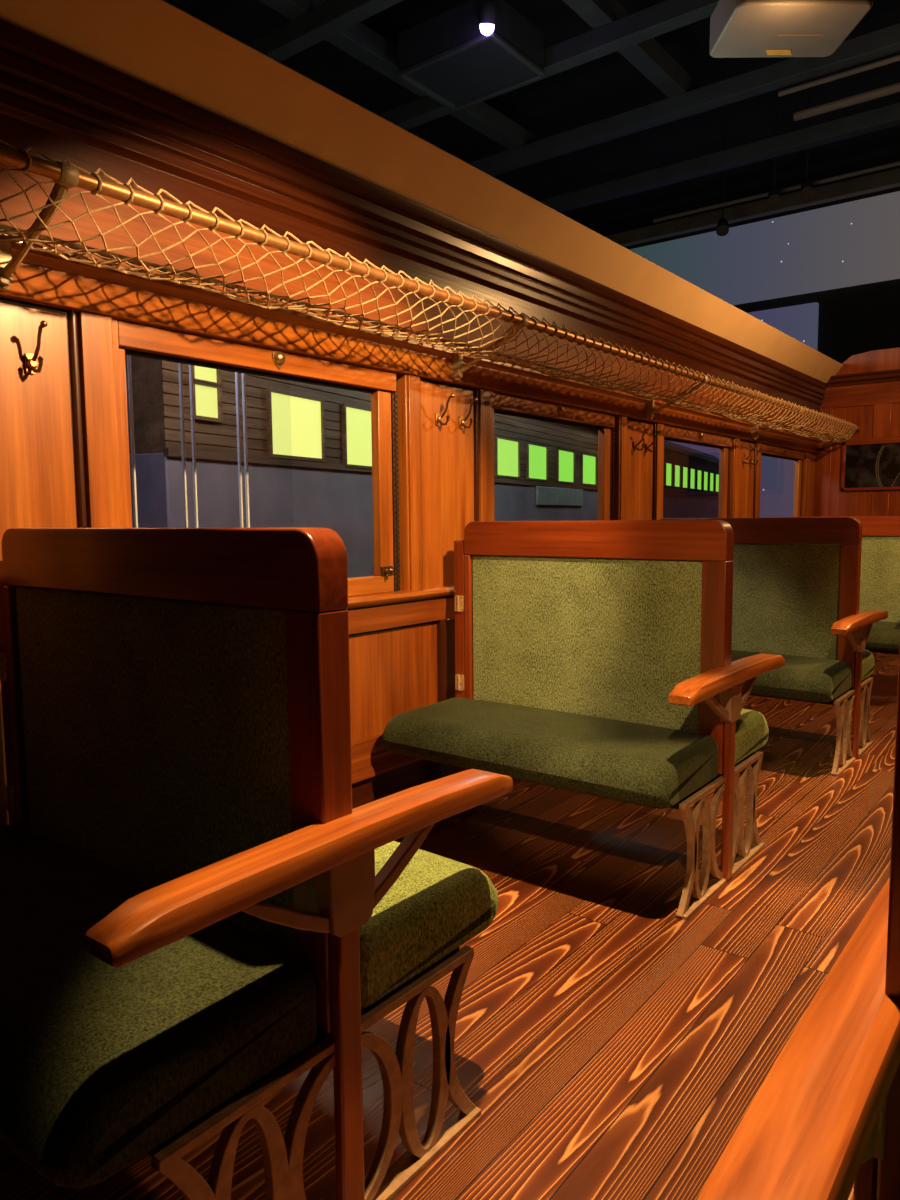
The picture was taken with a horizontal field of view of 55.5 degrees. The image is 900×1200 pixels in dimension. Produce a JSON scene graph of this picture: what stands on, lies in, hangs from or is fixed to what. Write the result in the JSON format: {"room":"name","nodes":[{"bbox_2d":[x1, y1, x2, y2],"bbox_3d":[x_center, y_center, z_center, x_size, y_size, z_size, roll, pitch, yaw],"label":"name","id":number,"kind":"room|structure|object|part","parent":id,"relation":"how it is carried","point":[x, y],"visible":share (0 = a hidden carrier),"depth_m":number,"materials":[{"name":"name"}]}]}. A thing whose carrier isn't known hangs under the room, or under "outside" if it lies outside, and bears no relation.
{"room":"vehicle interior","nodes":[
{"label":"vehicle interior","id":0,"kind":"room"},
{"bbox_2d":[127,355,249,527],"bbox_3d":[-1.007,-0.270,3.431,0.016,2.300,1.000,4,7,38],"label":"metal poles","id":1,"kind":"object","parent":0,"point":[128,356],"depth_m":3.38,"materials":[{"name":"metal"}]},
{"bbox_3d":[-1.177,-0.247,3.212,0.016,2.300,0.008,4,7,38],"label":"post","id":2,"kind":"part","parent":1,"relation":"part of","materials":[{"name":"metal"}]},
{"bbox_3d":[-1.042,-0.265,3.385,0.016,2.300,0.008,4,7,38],"label":"post","id":3,"kind":"part","parent":1,"relation":"part of","materials":[{"name":"metal"}]},
{"bbox_3d":[-1.013,-0.269,3.423,0.016,2.300,0.008,4,7,38],"label":"post","id":4,"kind":"part","parent":1,"relation":"part of","materials":[{"name":"metal"}]},
{"bbox_3d":[-0.876,-0.287,3.599,0.016,2.300,0.008,4,7,38],"label":"post","id":5,"kind":"part","parent":1,"relation":"part of","materials":[{"name":"metal"}]},
{"bbox_3d":[-0.855,-0.290,3.626,0.016,2.300,0.008,4,7,38],"label":"post","id":6,"kind":"part","parent":1,"relation":"part of","materials":[{"name":"metal"}]},
{"bbox_2d":[247,0,402,61],"bbox_3d":[1.139,-6.979,8.501,23.000,0.250,0.240,4,7,38],"label":"beam","id":7,"kind":"structure","parent":0,"point":[332,17],"depth_m":10.58,"materials":[{"name":"metal"}]},
{"bbox_2d":[258,0,544,163],"bbox_3d":[-3.161,-7.269,9.037,0.280,0.300,15.500,4,7,38],"label":"beam","id":8,"kind":"structure","parent":7,"relation":"on","point":[359,41],"depth_m":11.83,"materials":[{"name":"metal"}]},
{"bbox_2d":[0,163,817,824],"bbox_3d":[0.442,-0.246,4.090,0.105,2.100,9.207,4,7,38],"label":"wall","id":9,"kind":"structure","parent":0,"point":[62,455],"depth_m":3.13,"materials":[{"name":"brown wood"}]},
{"bbox_2d":[25,320,47,373],"bbox_3d":[-1.010,-0.618,2.097,0.085,0.121,0.026,4,7,38],"label":"coat hook","id":10,"kind":"object","parent":9,"relation":"attached to","point":[31,363],"visible":1,"depth_m":2.10,"materials":[{"name":"gold metal"}]},
{"bbox_3d":[-1.036,-0.587,2.120,0.020,0.050,0.026,4,7,38],"label":"plate","id":11,"kind":"part","parent":10,"relation":"part of","materials":[{"name":"gold metal"}]},
{"bbox_2d":[118,320,399,596],"bbox_3d":[-0.552,-0.394,2.801,0.075,0.818,1.145,4,7,38],"label":"window","id":12,"kind":"structure","parent":9,"relation":"in","point":[139,340],"depth_m":2.91,"materials":[{"name":"brown wood"}]},
{"bbox_2d":[347,586,453,608],"bbox_3d":[0.646,-0.124,4.350,0.102,0.037,8.568,4,7,38],"label":"trim","id":13,"kind":"structure","parent":9,"relation":"attached to","point":[396,596],"depth_m":3.21,"materials":[{"name":"brown wood"}]},
{"bbox_2d":[0,241,822,452],"bbox_3d":[0.666,-1.023,4.242,0.050,0.130,8.568,4,7,38],"label":"trim","id":14,"kind":"structure","parent":9,"relation":"attached to","point":[42,277],"depth_m":2.76,"materials":[{"name":"brown wood"}]},
{"bbox_2d":[0,19,827,412],"bbox_3d":[0.647,-1.414,4.216,0.154,0.277,8.568,4,7,38],"label":"trim","id":15,"kind":"structure","parent":9,"relation":"attached to","point":[60,102],"depth_m":2.71,"materials":[{"name":"brown wood"}]},
{"bbox_2d":[0,0,842,382],"bbox_3d":[0.733,-1.630,4.127,0.156,0.166,8.568,4,7,38],"label":"trim","id":16,"kind":"structure","parent":9,"relation":"attached to","point":[158,44],"depth_m":2.74,"materials":[{"name":"beige paint"}]},
{"bbox_2d":[0,140,860,447],"bbox_3d":[0.794,-1.067,4.130,0.348,0.228,8.537,4,7,38],"label":"luggage rack","id":17,"kind":"object","parent":9,"relation":"attached to","point":[65,176],"visible":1,"depth_m":2.54,"materials":[{"name":"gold metal"}]},
{"bbox_3d":[0.688,-1.095,4.210,0.016,0.016,8.518,4,7,38],"label":"wall rail","id":18,"kind":"part","parent":17,"relation":"part of","materials":[{"name":"brown metal"}]},
{"bbox_2d":[435,393,454,425],"bbox_3d":[-0.017,-0.749,3.369,0.085,0.121,0.026,4,7,38],"label":"coat hook","id":19,"kind":"object","parent":9,"relation":"attached to","point":[438,419],"visible":1,"depth_m":3.38,"materials":[{"name":"gold metal"}]},
{"bbox_3d":[-0.042,-0.718,3.393,0.020,0.050,0.026,4,7,38],"label":"plate","id":20,"kind":"part","parent":19,"relation":"part of","materials":[{"name":"gold metal"}]},
{"bbox_2d":[459,398,477,428],"bbox_3d":[0.078,-0.762,3.490,0.085,0.121,0.026,4,7,38],"label":"coat hook","id":21,"kind":"object","parent":9,"relation":"attached to","point":[462,421],"visible":1,"depth_m":3.50,"materials":[{"name":"gold metal"}]},
{"bbox_3d":[0.052,-0.731,3.514,0.020,0.050,0.026,4,7,38],"label":"plate","id":22,"kind":"part","parent":21,"relation":"part of","materials":[{"name":"gold metal"}]},
{"bbox_2d":[494,392,614,520],"bbox_3d":[0.530,-0.537,4.187,0.075,0.818,1.145,4,7,38],"label":"window","id":23,"kind":"structure","parent":9,"relation":"in","point":[504,404],"depth_m":4.36,"materials":[{"name":"brown wood"}]},
{"bbox_2d":[634,428,648,450],"bbox_3d":[1.065,-0.892,4.756,0.085,0.121,0.026,4,7,38],"label":"coat hook","id":24,"kind":"object","parent":9,"relation":"attached to","point":[647,429],"visible":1,"depth_m":4.76,"materials":[{"name":"gold metal"}]},
{"bbox_2d":[645,430,660,451],"bbox_3d":[1.160,-0.905,4.877,0.085,0.121,0.026,4,7,38],"label":"coat hook","id":25,"kind":"object","parent":9,"relation":"attached to","point":[647,448],"visible":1,"depth_m":4.88,"materials":[{"name":"gold metal"}]},
{"bbox_2d":[664,425,731,517],"bbox_3d":[1.612,-0.680,5.574,0.075,0.818,1.145,4,7,38],"label":"window","id":26,"kind":"structure","parent":9,"relation":"in","point":[675,434],"depth_m":5.86,"materials":[{"name":"brown wood"}]},
{"bbox_2d":[742,447,754,463],"bbox_3d":[2.147,-1.035,6.143,0.085,0.121,0.026,4,7,38],"label":"coat hook","id":27,"kind":"object","parent":9,"relation":"attached to","point":[743,459],"visible":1,"depth_m":6.15,"materials":[{"name":"gold metal"}]},
{"bbox_2d":[750,448,761,464],"bbox_3d":[2.242,-1.047,6.264,0.085,0.121,0.026,4,7,38],"label":"coat hook","id":28,"kind":"object","parent":9,"relation":"attached to","point":[751,462],"visible":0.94,"depth_m":6.26,"materials":[{"name":"gold metal"}]},
{"bbox_2d":[761,444,803,516],"bbox_3d":[2.694,-0.823,6.960,0.075,0.818,1.145,4,7,38],"label":"window","id":29,"kind":"structure","parent":9,"relation":"in","point":[797,456],"depth_m":7.31,"materials":[{"name":"brown wood"}]},
{"bbox_2d":[0,652,899,1199],"bbox_3d":[1.745,0.906,3.216,3.270,0.050,9.168,4,7,38],"label":"floor","id":30,"kind":"structure","parent":0,"point":[610,1044],"depth_m":2.18,"materials":[{"name":"brown wood"}]},
{"bbox_2d":[0,528,512,1199],"bbox_3d":[-0.594,0.450,1.722,1.166,1.186,0.982,4,7,38],"label":"bench","id":31,"kind":"object","parent":30,"relation":"on","point":[199,916],"visible":1,"depth_m":1.45,"materials":[{"name":"brown wood"}]},
{"bbox_3d":[-1.025,0.459,2.059,0.053,1.112,0.060,4,7,38],"label":"wall post","id":32,"kind":"part","parent":31,"relation":"part of","materials":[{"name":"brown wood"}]},
{"bbox_3d":[-0.593,0.271,1.703,1.042,0.826,0.068,4,7,38],"label":"frame","id":33,"kind":"part","parent":31,"relation":"part of","materials":[{"name":"brown wood"}]},
{"bbox_3d":[-0.165,0.384,1.383,0.082,0.058,0.864,4,7,38],"label":"armrest","id":34,"kind":"part","parent":31,"relation":"part of","materials":[{"name":"brown wood"}]},
{"bbox_3d":[-0.173,0.893,1.439,0.036,0.350,0.726,4,7,38],"label":"frame","id":35,"kind":"part","parent":31,"relation":"part of","materials":[{"name":"paint"}]},
{"bbox_3d":[-0.170,0.740,1.414,0.023,0.660,0.050,4,7,38],"label":"post","id":36,"kind":"part","parent":31,"relation":"part of","materials":[{"name":"brown wood"}]},
{"bbox_2d":[381,520,784,919],"bbox_3d":[0.489,0.307,3.108,1.166,1.186,0.982,4,7,38],"label":"bench","id":37,"kind":"object","parent":30,"relation":"on","point":[593,658],"visible":0.99,"depth_m":2.92,"materials":[{"name":"green fabric"}]},
{"bbox_3d":[0.057,0.316,3.446,0.053,1.112,0.060,4,7,38],"label":"wall post","id":38,"kind":"part","parent":37,"relation":"part of","materials":[{"name":"brown wood"}]},
{"bbox_3d":[0.489,0.128,3.089,1.042,0.826,0.068,4,7,38],"label":"frame","id":39,"kind":"part","parent":37,"relation":"part of","materials":[{"name":"brown wood"}]},
{"bbox_3d":[0.909,0.750,2.825,0.036,0.350,0.726,4,7,38],"label":"frame","id":40,"kind":"part","parent":37,"relation":"part of","materials":[{"name":"paint"}]},
{"bbox_3d":[0.917,0.241,2.769,0.082,0.058,0.864,4,7,38],"label":"armrest","id":41,"kind":"part","parent":37,"relation":"part of","materials":[{"name":"brown wood"}]},
{"bbox_3d":[0.912,0.597,2.801,0.023,0.660,0.050,4,7,38],"label":"post","id":42,"kind":"part","parent":37,"relation":"part of","materials":[{"name":"brown wood"}]},
{"bbox_2d":[660,517,887,775],"bbox_3d":[1.571,0.164,4.495,1.166,1.186,0.982,4,7,38],"label":"bench","id":43,"kind":"object","parent":30,"relation":"on","point":[796,592],"visible":0.74,"depth_m":4.25,"materials":[{"name":"green fabric"}]},
{"bbox_3d":[1.571,-0.015,4.476,1.042,0.826,0.068,4,7,38],"label":"frame","id":44,"kind":"part","parent":43,"relation":"part of","materials":[{"name":"brown wood"}]},
{"bbox_3d":[1.992,0.608,4.212,0.036,0.350,0.726,4,7,38],"label":"frame","id":45,"kind":"part","parent":43,"relation":"part of","materials":[{"name":"paint"}]},
{"bbox_3d":[1.994,0.454,4.187,0.023,0.660,0.050,4,7,38],"label":"post","id":46,"kind":"part","parent":43,"relation":"part of","materials":[{"name":"brown wood"}]},
{"bbox_3d":[1.999,0.099,4.156,0.082,0.058,0.864,4,7,38],"label":"armrest","id":47,"kind":"part","parent":43,"relation":"part of","materials":[{"name":"brown wood"}]},
{"bbox_2d":[697,643,899,1199],"bbox_3d":[0.876,0.546,0.585,1.166,1.186,0.982,4,7,38],"label":"bench","id":48,"kind":"object","parent":30,"relation":"on","point":[824,1120],"visible":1,"depth_m":0.76,"materials":[{"name":"brown wood"}]},
{"bbox_3d":[0.446,0.424,0.906,0.082,0.058,0.864,4,7,38],"label":"armrest","id":49,"kind":"part","parent":48,"relation":"part of","materials":[{"name":"brown wood"}]},
{"bbox_3d":[0.457,0.779,0.942,0.023,0.660,0.050,4,7,38],"label":"post","id":50,"kind":"part","parent":48,"relation":"part of","materials":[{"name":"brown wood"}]},
{"bbox_3d":[0.872,0.366,0.570,1.042,0.826,0.068,4,7,38],"label":"frame","id":51,"kind":"part","parent":48,"relation":"part of","materials":[{"name":"brown wood"}]},
{"bbox_2d":[753,516,899,653],"bbox_3d":[2.653,0.022,5.881,1.166,1.186,0.982,4,7,38],"label":"bench","id":52,"kind":"object","parent":30,"relation":"on","point":[880,551],"visible":0.09,"depth_m":5.65,"materials":[{"name":"brown wood"}]},
{"bbox_3d":[2.654,-0.157,5.862,1.042,0.826,0.068,4,7,38],"label":"frame","id":53,"kind":"part","parent":52,"relation":"part of","materials":[{"name":"brown wood"}]},
{"bbox_2d":[164,0,899,229],"bbox_3d":[1.500,-8.724,9.639,26.000,0.100,24.400,4,7,38],"label":"ceiling","id":54,"kind":"structure","parent":0,"point":[609,85],"depth_m":16.14,"materials":[{"name":"black paint"}]},
{"bbox_2d":[397,0,544,110],"bbox_3d":[0.276,-7.128,11.180,1.540,0.550,1.240,4,7,38],"label":"ventilation unit","id":55,"kind":"object","parent":54,"relation":"attached to","point":[446,56],"visible":0.89,"depth_m":10.95,"materials":[{"name":"metal"}]},
{"bbox_2d":[479,0,496,35],"bbox_3d":[0.442,-7.000,10.081,0.240,0.598,0.240,4,7,38],"label":"stage light","id":56,"kind":"object","parent":55,"relation":"attached to","point":[487,9],"visible":1,"depth_m":10.03,"materials":[{"name":"metal"}]},
{"bbox_2d":[716,123,728,235],"bbox_3d":[5.403,-8.364,16.865,0.261,2.269,0.309,4,7,38],"label":"spotlight","id":57,"kind":"object","parent":54,"relation":"hanging from","point":[722,229],"visible":0.91,"depth_m":16.92,"materials":[{"name":"metal"}]},
{"bbox_2d":[710,0,872,57],"bbox_3d":[2.087,-5.876,5.052,0.820,4.704,0.740,-1,5,0],"label":"projector","id":58,"kind":"object","parent":54,"relation":"hanging from","point":[738,28],"visible":1,"depth_m":5.30,"materials":[{"name":"metal"}]},
{"bbox_2d":[777,34,825,35],"bbox_3d":[2.207,-3.549,5.374,0.300,0.005,0.015,-1,5,0],"label":"vent","id":59,"kind":"object","parent":58,"relation":"attached to","point":[777,34],"depth_m":5.37,"materials":[{"name":"metal"}]},
{"bbox_2d":[800,79,814,199],"bbox_3d":[6.276,-8.187,14.944,0.261,2.269,0.309,4,7,38],"label":"spotlight","id":60,"kind":"object","parent":54,"relation":"hanging from","point":[807,191],"visible":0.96,"depth_m":15.00,"materials":[{"name":"metal"}]},
{"bbox_2d":[378,0,718,129],"bbox_3d":[2.708,-7.186,10.512,23.000,0.250,0.240,4,7,38],"label":"beam","id":61,"kind":"structure","parent":0,"point":[666,16],"depth_m":10.99,"materials":[{"name":"metal"}]},
{"bbox_2d":[563,0,704,115],"bbox_3d":[-0.889,-7.120,7.278,0.280,0.300,15.500,4,7,38],"label":"beam","id":62,"kind":"structure","parent":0,"point":[649,57],"depth_m":11.79,"materials":[{"name":"metal"}]},
{"bbox_2d":[468,23,899,175],"bbox_3d":[4.137,-7.375,12.342,23.000,0.250,0.240,4,7,38],"label":"beam","id":63,"kind":"structure","parent":0,"point":[885,41],"depth_m":12.58,"materials":[{"name":"metal"}]},
{"bbox_2d":[778,55,899,96],"bbox_3d":[8.944,-6.844,8.713,10.914,0.067,0.070,4,7,38],"label":"ceiling pipe","id":64,"kind":"object","parent":63,"relation":"hanging from","point":[896,58],"visible":1,"depth_m":11.53,"materials":[{"name":"grey metal"}]},
{"bbox_2d":[539,102,899,212],"bbox_3d":[5.576,-7.565,14.187,23.000,0.250,0.240,4,7,38],"label":"beam","id":65,"kind":"structure","parent":0,"point":[888,116],"depth_m":14.62,"materials":[{"name":"metal"}]},
{"bbox_2d":[593,157,899,363],"bbox_3d":[8.991,-5.203,19.619,26.000,8.950,0.100,4,7,38],"label":"wall","id":66,"kind":"structure","parent":0,"point":[852,320],"depth_m":19.47,"materials":[{"name":"black paint"}]},
{"bbox_2d":[670,302,818,517],"bbox_3d":[6.135,-3.950,21.792,5.960,6.110,0.170,4,7,38],"label":"projection screen","id":67,"kind":"object","parent":66,"relation":"attached to","point":[800,322],"visible":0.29,"depth_m":20.34,"materials":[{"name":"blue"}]},
{"bbox_2d":[629,191,899,304],"bbox_3d":[8.680,-7.987,19.390,12.500,1.800,0.170,4,7,38],"label":"projection screen","id":68,"kind":"object","parent":66,"relation":"attached to","point":[853,243],"visible":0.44,"depth_m":19.82,"materials":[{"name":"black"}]},
{"bbox_2d":[604,168,899,246],"bbox_3d":[8.969,-8.954,18.455,23.000,0.300,0.250,4,7,38],"label":"beam","id":69,"kind":"structure","parent":0,"point":[889,179],"depth_m":19.78,"materials":[{"name":"black metal"}]},
{"bbox_2d":[813,347,899,654],"bbox_3d":[4.505,-0.783,6.716,3.260,2.595,0.130,4,7,38],"label":"wall","id":70,"kind":"structure","parent":0,"point":[864,393],"depth_m":7.38,"materials":[{"name":"brown wood"}]},
{"bbox_2d":[841,440,899,490],"bbox_3d":[3.791,-1.143,7.222,0.905,0.417,0.032,4,7,38],"label":"window","id":71,"kind":"structure","parent":70,"relation":"in","point":[867,465],"depth_m":7.35,"materials":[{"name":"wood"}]},
{"label":"outside","id":72,"kind":"structure","parent":0,"visible":0},
{"bbox_2d":[653,161,899,222],"bbox_3d":[9.842,-7.264,12.798,14.532,0.067,0.070,4,7,38],"label":"ceiling pipe","id":73,"kind":"object","parent":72,"point":[897,163],"visible":1,"depth_m":15.68,"materials":[{"name":"grey metal"}]},
{"bbox_2d":[793,82,899,120],"bbox_3d":[9.399,-6.854,9.300,10.914,0.114,0.120,4,7,38],"label":"ceiling pipe","id":74,"kind":"object","parent":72,"point":[894,88],"visible":1,"depth_m":12.15,"materials":[{"name":"grey metal"}]},
{"bbox_3d":[-2.407,0.020,13.525,15.980,0.060,24.300,4,7,38],"label":"floor","id":75,"kind":"structure","parent":0,"visible":0},
{"bbox_2d":[125,355,597,577],"bbox_3d":[-0.218,-0.992,8.890,1.620,2.680,8.800,2,6,27],"label":"carriage","id":76,"kind":"object","parent":75,"relation":"on","point":[309,446],"visible":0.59,"depth_m":5.73,"materials":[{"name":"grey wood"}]},
{"bbox_3d":[-1.433,-1.334,4.984,0.006,0.130,0.200,2,6,27],"label":"pane","id":77,"kind":"part","parent":76,"relation":"part of","materials":[{"name":"yellow glass"}]},
{"bbox_3d":[-1.432,-1.163,5.000,0.006,0.185,0.200,2,6,27],"label":"pane","id":78,"kind":"part","parent":76,"relation":"part of","materials":[{"name":"yellow glass"}]},
{"bbox_3d":[-1.037,-1.167,5.768,0.006,0.396,0.560,2,6,27],"label":"pane","id":79,"kind":"part","parent":76,"relation":"part of","materials":[{"name":"yellow glass"}]},
{"bbox_3d":[-0.659,-1.230,6.499,0.006,0.418,0.510,2,6,27],"label":"pane","id":80,"kind":"part","parent":76,"relation":"part of","materials":[{"name":"yellow glass"}]},
{"bbox_3d":[-0.224,-0.569,8.935,1.400,1.330,8.600,2,6,27],"label":"panel","id":81,"kind":"part","parent":76,"relation":"part of","materials":[{"name":"metal"}]},
{"bbox_3d":[0.595,-1.479,8.917,0.006,0.370,0.580,2,6,27],"label":"pane","id":82,"kind":"part","parent":76,"relation":"part of","materials":[{"name":"green glass"}]},
{"bbox_3d":[0.980,-1.554,9.659,0.006,0.370,0.580,2,6,27],"label":"pane","id":83,"kind":"part","parent":76,"relation":"part of","materials":[{"name":"green glass"}]},
{"bbox_3d":[1.347,-1.251,10.370,0.030,0.215,1.600,2,6,27],"label":"sign plate","id":84,"kind":"part","parent":76,"relation":"part of","materials":[{"name":"grey metal"}]},
{"bbox_3d":[1.415,-1.638,10.500,0.006,0.370,0.580,2,6,27],"label":"pane","id":85,"kind":"part","parent":76,"relation":"part of","materials":[{"name":"green glass"}]},
{"bbox_3d":[1.828,-1.718,11.296,0.006,0.370,0.580,2,6,27],"label":"pane","id":86,"kind":"part","parent":76,"relation":"part of","materials":[{"name":"green glass"}]},
{"bbox_2d":[663,440,718,518],"bbox_3d":[4.090,-1.828,17.202,1.620,2.680,7.400,2,6,27],"label":"carriage","id":87,"kind":"object","parent":75,"relation":"on","point":[691,476],"visible":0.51,"depth_m":16.84,"materials":[{"name":"brown wood"}]},
{"bbox_3d":[3.894,-2.239,15.272,0.006,0.390,0.460,2,6,27],"label":"pane","id":88,"kind":"part","parent":87,"relation":"part of","materials":[{"name":"green glass"}]},
{"bbox_3d":[4.205,-2.299,15.874,0.006,0.390,0.460,2,6,27],"label":"pane","id":89,"kind":"part","parent":87,"relation":"part of","materials":[{"name":"green glass"}]},
{"bbox_3d":[4.517,-2.360,16.475,0.006,0.390,0.460,2,6,27],"label":"pane","id":90,"kind":"part","parent":87,"relation":"part of","materials":[{"name":"green glass"}]},
{"bbox_3d":[4.085,-1.405,17.247,1.400,1.330,7.200,2,6,27],"label":"panel","id":91,"kind":"part","parent":87,"relation":"part of","materials":[{"name":"metal"}]},
{"bbox_3d":[4.829,-2.420,17.076,0.006,0.390,0.460,2,6,27],"label":"pane","id":92,"kind":"part","parent":87,"relation":"part of","materials":[{"name":"green glass"}]},
{"bbox_3d":[5.140,-2.481,17.678,0.006,0.390,0.460,2,6,27],"label":"pane","id":93,"kind":"part","parent":87,"relation":"part of","materials":[{"name":"green glass"}]},
{"bbox_3d":[5.452,-2.541,18.279,0.006,0.390,0.460,2,6,27],"label":"pane","id":94,"kind":"part","parent":87,"relation":"part of","materials":[{"name":"green glass"}]},
{"bbox_3d":[5.764,-2.602,18.880,0.006,0.390,0.460,2,6,27],"label":"pane","id":95,"kind":"part","parent":87,"relation":"part of","materials":[{"name":"green glass"}]},
{"bbox_3d":[6.075,-2.662,19.482,0.006,0.390,0.460,2,6,27],"label":"pane","id":96,"kind":"part","parent":87,"relation":"part of","materials":[{"name":"green glass"}]}
]}

